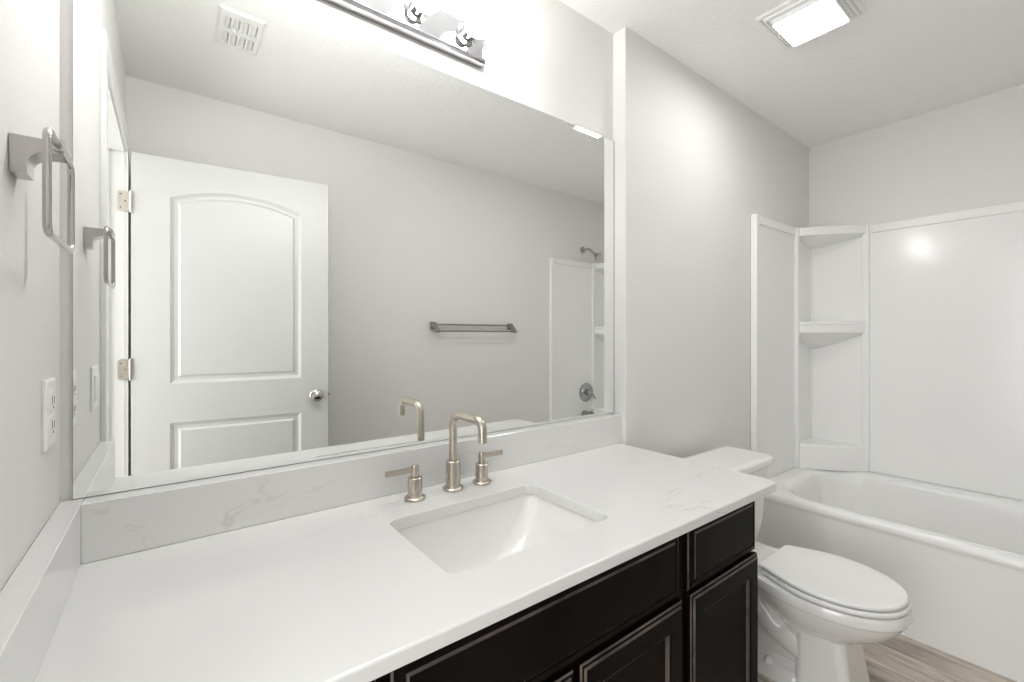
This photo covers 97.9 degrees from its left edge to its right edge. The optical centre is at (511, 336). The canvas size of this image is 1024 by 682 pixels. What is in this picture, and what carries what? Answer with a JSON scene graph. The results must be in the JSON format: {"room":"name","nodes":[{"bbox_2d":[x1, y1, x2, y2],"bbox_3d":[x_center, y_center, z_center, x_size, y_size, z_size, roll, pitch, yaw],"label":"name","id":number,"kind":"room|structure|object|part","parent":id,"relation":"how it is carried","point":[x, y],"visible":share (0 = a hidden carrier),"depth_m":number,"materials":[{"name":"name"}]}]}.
{"room":"bathroom","nodes":[
{"label":"bathroom","id":0,"kind":"room"},
{"bbox_2d":[0,0,59,590],"bbox_3d":[-0.409,0.010,0.173,0.110,2.440,1.570,0,0,-37],"label":"wall","id":1,"kind":"structure","parent":0,"point":[29,29],"depth_m":0.63,"materials":[{"name":"white paint"}]},
{"bbox_2d":[9,127,74,252],"bbox_3d":[-0.629,-0.193,0.596,0.053,0.140,0.173,0,0,-37],"label":"towel ring","id":2,"kind":"object","parent":1,"relation":"attached to","point":[25,152],"visible":1,"depth_m":0.58,"materials":[{"name":"grey metal"}]},
{"bbox_2d":[41,378,55,452],"bbox_3d":[-0.771,0.129,0.744,0.008,0.114,0.077,0,0,-37],"label":"wall outlet","id":3,"kind":"object","parent":1,"relation":"attached to","point":[48,386],"visible":1,"depth_m":0.72,"materials":[{"name":"white plastic"}]},
{"bbox_2d":[50,390,54,411],"bbox_3d":[-0.769,0.108,0.746,0.002,0.034,0.034,0,0,-37],"label":"receptacle","id":4,"kind":"object","parent":3,"relation":"attached to","point":[52,392],"depth_m":0.74,"materials":[{"name":"grey plastic"}]},
{"bbox_2d":[50,414,54,435],"bbox_3d":[-0.769,0.149,0.746,0.002,0.034,0.034,0,0,-37],"label":"receptacle","id":5,"kind":"object","parent":3,"relation":"attached to","point":[52,416],"depth_m":0.74,"materials":[{"name":"grey plastic"}]},
{"bbox_2d":[60,0,612,501],"bbox_3d":[-0.295,0.010,1.334,1.703,2.440,0.134,0,0,-37],"label":"wall","id":6,"kind":"structure","parent":0,"point":[546,56],"depth_m":1.45,"materials":[{"name":"white paint"}]},
{"bbox_2d":[73,0,613,499],"bbox_3d":[-0.209,-0.236,1.311,1.556,1.087,0.006,0,0,-37],"label":"wall mirror","id":7,"kind":"object","parent":6,"relation":"attached to","point":[299,238],"visible":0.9,"depth_m":1.08,"materials":[{"name":"clear glass"}]},
{"bbox_2d":[81,413,621,563],"bbox_3d":[-0.191,0.363,1.300,1.539,0.110,0.044,0,0,-37],"label":"backsplash","id":8,"kind":"structure","parent":6,"relation":"attached to","point":[126,522],"depth_m":1.03,"materials":[{"name":"white stone"}]},
{"bbox_2d":[323,0,493,68],"bbox_3d":[-0.314,-0.894,1.141,0.656,0.111,0.148,0,0,-37],"label":"vanity light","id":9,"kind":"object","parent":6,"relation":"attached to","point":[426,22],"visible":1,"depth_m":1.24,"materials":[{"name":"grey metal"}]},
{"bbox_2d":[404,0,425,23],"bbox_3d":[-0.257,-0.896,1.214,0.062,0.062,0.038,0,0,-37],"label":"bulb socket","id":10,"kind":"object","parent":9,"relation":"attached to","point":[412,15],"depth_m":1.21,"materials":[{"name":"silver metal"}]},
{"bbox_3d":[-0.222,-0.896,1.169,0.082,0.082,0.080,0,0,-37],"label":"bulb","id":11,"kind":"part","parent":9,"relation":"part of","materials":[{"name":"white glass"}]},
{"bbox_2d":[456,24,474,46],"bbox_3d":[-0.127,-0.896,1.313,0.062,0.062,0.038,0,0,-37],"label":"bulb socket","id":12,"kind":"object","parent":9,"relation":"attached to","point":[464,38],"depth_m":1.31,"materials":[{"name":"silver metal"}]},
{"bbox_3d":[-0.093,-0.896,1.268,0.082,0.082,0.080,0,0,-37],"label":"bulb","id":13,"kind":"part","parent":9,"relation":"part of","materials":[{"name":"white glass"}]},
{"bbox_2d":[613,27,808,457],"bbox_3d":[1.164,0.010,2.413,1.965,2.440,0.194,0,0,-37],"label":"wall","id":14,"kind":"structure","parent":0,"point":[693,164],"depth_m":1.99,"materials":[{"name":"white paint"}]},
{"bbox_2d":[559,0,1023,147],"bbox_3d":[0.546,-1.240,0.816,4.888,0.060,2.900,0,0,-37],"label":"ceiling","id":15,"kind":"structure","parent":0,"point":[898,60],"depth_m":1.90,"materials":[{"name":"white paint"}]},
{"bbox_2d":[756,0,866,48],"bbox_3d":[1.124,-1.189,1.677,0.292,0.042,0.275,0,0,-37],"label":"ceiling fan light","id":16,"kind":"object","parent":15,"relation":"attached to","point":[792,23],"visible":1,"depth_m":1.65,"materials":[{"name":"white plastic"}]},
{"bbox_2d":[758,634,1015,681],"bbox_3d":[0.546,1.260,0.816,4.888,0.060,2.900,0,0,-37],"label":"floor","id":17,"kind":"structure","parent":0,"point":[902,658],"depth_m":1.66,"materials":[{"name":"brown wood"}]},
{"bbox_2d":[371,501,757,681],"bbox_3d":[-0.047,0.838,1.064,1.476,0.784,0.575,0,0,-37],"label":"vanity cabinet","id":18,"kind":"object","parent":17,"relation":"on","point":[685,608],"visible":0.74,"depth_m":0.96,"materials":[{"name":"brown wood"}]},
{"bbox_2d":[0,413,775,681],"bbox_3d":[-0.030,0.377,1.062,1.572,0.137,0.618,0,0,-37],"label":"countertop","id":19,"kind":"structure","parent":18,"relation":"on","point":[301,572],"depth_m":0.82,"materials":[{"name":"white stone"}]},
{"bbox_2d":[385,411,502,502],"bbox_3d":[-0.135,0.309,1.160,0.357,0.219,0.185,0,0,-37],"label":"widespread faucet","id":20,"kind":"object","parent":19,"relation":"on","point":[453,485],"visible":1,"depth_m":1.20,"materials":[{"name":"silver metal"}]},
{"bbox_3d":[-0.280,0.342,1.123,0.081,0.014,0.007,0,0,-37],"label":"lever","id":21,"kind":"part","parent":20,"relation":"part of","materials":[{"name":"silver metal"}]},
{"bbox_3d":[-0.249,0.391,1.146,0.053,0.057,0.053,0,0,-37],"label":"handle","id":22,"kind":"part","parent":20,"relation":"part of","materials":[{"name":"silver metal"}]},
{"bbox_3d":[-0.249,0.346,1.146,0.019,0.033,0.019,0,0,-37],"label":"handle stem","id":23,"kind":"part","parent":20,"relation":"part of","materials":[{"name":"silver metal"}]},
{"bbox_3d":[-0.161,0.380,1.220,0.057,0.079,0.057,0,0,-37],"label":"spout","id":24,"kind":"part","parent":20,"relation":"part of","materials":[{"name":"silver metal"}]},
{"bbox_3d":[-0.117,0.274,1.162,0.022,0.149,0.167,0,0,-37],"label":"spout","id":25,"kind":"part","parent":20,"relation":"part of","materials":[{"name":"silver metal"}]},
{"bbox_3d":[-0.086,0.391,1.271,0.053,0.057,0.053,0,0,-37],"label":"handle","id":26,"kind":"part","parent":20,"relation":"part of","materials":[{"name":"silver metal"}]},
{"bbox_3d":[-0.086,0.346,1.271,0.019,0.033,0.019,0,0,-37],"label":"handle stem","id":27,"kind":"part","parent":20,"relation":"part of","materials":[{"name":"silver metal"}]},
{"bbox_3d":[-0.058,0.342,1.292,0.074,0.014,0.007,0,0,-37],"label":"lever","id":28,"kind":"part","parent":20,"relation":"part of","materials":[{"name":"silver metal"}]},
{"bbox_2d":[397,494,596,573],"bbox_3d":[-0.025,0.524,1.020,0.470,0.158,0.340,0,0,-37],"label":"sink basin","id":29,"kind":"object","parent":19,"relation":"in","point":[464,541],"visible":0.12,"depth_m":1.15,"materials":[{"name":"white ceramic"}]},
{"bbox_3d":[0.112,0.535,0.838,0.710,0.155,0.016,0,0,-37],"label":"false drawer","id":30,"kind":"part","parent":18,"relation":"part of","materials":[{"name":"brown wood"}]},
{"bbox_3d":[-0.024,0.871,0.731,0.347,0.489,0.020,0,0,-37],"label":"door","id":31,"kind":"part","parent":18,"relation":"part of","materials":[{"name":"brown wood"}]},
{"bbox_3d":[0.264,0.871,0.952,0.342,0.489,0.020,0,0,-37],"label":"door","id":32,"kind":"part","parent":18,"relation":"part of","materials":[{"name":"brown wood"}]},
{"bbox_3d":[0.562,0.537,1.183,0.350,0.158,0.016,0,0,-37],"label":"drawer","id":33,"kind":"part","parent":18,"relation":"part of","materials":[{"name":"brown wood"}]},
{"bbox_3d":[0.569,0.871,1.186,0.350,0.488,0.020,0,0,-37],"label":"door","id":34,"kind":"part","parent":18,"relation":"part of","materials":[{"name":"brown wood"}]},
{"bbox_2d":[683,446,912,681],"bbox_3d":[1.022,0.870,1.662,0.500,0.721,0.710,0,0,-37],"label":"toilet","id":35,"kind":"object","parent":17,"relation":"on","point":[818,610],"visible":0.66,"depth_m":1.51,"materials":[{"name":"white ceramic"}]},
{"bbox_3d":[0.876,0.529,1.853,0.500,0.040,0.230,0,0,-37],"label":"tank lid","id":36,"kind":"part","parent":35,"relation":"part of","materials":[{"name":"white ceramic"}]},
{"bbox_3d":[0.875,0.706,1.853,0.432,0.312,0.204,0,0,-37],"label":"tank","id":37,"kind":"part","parent":35,"relation":"part of","materials":[{"name":"white ceramic"}]},
{"bbox_3d":[1.112,0.832,1.544,0.356,0.018,0.393,0,0,-37],"label":"seat lid","id":38,"kind":"part","parent":35,"relation":"part of","materials":[{"name":"white plastic"}]},
{"bbox_3d":[1.117,0.851,1.538,0.364,0.016,0.388,0,0,-37],"label":"seat","id":39,"kind":"part","parent":35,"relation":"part of","materials":[{"name":"white plastic"}]},
{"bbox_2d":[755,467,1023,681],"bbox_3d":[2.021,1.009,1.997,0.868,0.442,1.508,0,0,-37],"label":"bathtub","id":40,"kind":"object","parent":17,"relation":"on","point":[957,554],"visible":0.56,"depth_m":1.92,"materials":[{"name":"white plastic"}]},
{"bbox_2d":[809,84,1023,226],"bbox_3d":[2.451,0.010,2.250,0.120,2.440,1.630,0,0,-37],"label":"wall","id":41,"kind":"structure","parent":0,"point":[969,154],"depth_m":2.42,"materials":[{"name":"white paint"}]},
{"bbox_2d":[751,200,1023,500],"bbox_3d":[2.046,0.069,2.016,0.805,1.435,1.509,0,0,-37],"label":"tub surround","id":42,"kind":"object","parent":41,"relation":"attached to","point":[895,348],"visible":0.96,"depth_m":2.45,"materials":[{"name":"white plastic"}]},
{"bbox_3d":[1.295,0.069,2.370,0.042,1.435,0.033,0,0,-37],"label":"edge post","id":43,"kind":"part","parent":42,"relation":"part of","materials":[{"name":"white plastic"}]},
{"bbox_3d":[1.592,0.069,2.599,0.782,1.435,0.030,0,0,-37],"label":"panel","id":44,"kind":"part","parent":42,"relation":"part of","materials":[{"name":"white plastic"}]},
{"bbox_2d":[799,225,865,248],"bbox_3d":[1.895,-0.599,2.652,0.272,0.098,0.315,0,0,-37],"label":"shelf","id":45,"kind":"object","parent":42,"relation":"attached to","point":[839,236],"depth_m":2.65,"materials":[{"name":"white plastic"}]},
{"bbox_2d":[800,321,865,348],"bbox_3d":[1.895,-0.001,2.652,0.272,0.172,0.315,0,0,-37],"label":"shelf","id":46,"kind":"object","parent":42,"relation":"attached to","point":[813,334],"depth_m":2.64,"materials":[{"name":"white plastic"}]},
{"bbox_3d":[2.353,0.069,2.251,0.032,1.435,0.890,0,0,-37],"label":"panel","id":47,"kind":"part","parent":42,"relation":"part of","materials":[{"name":"white plastic"}]}
]}

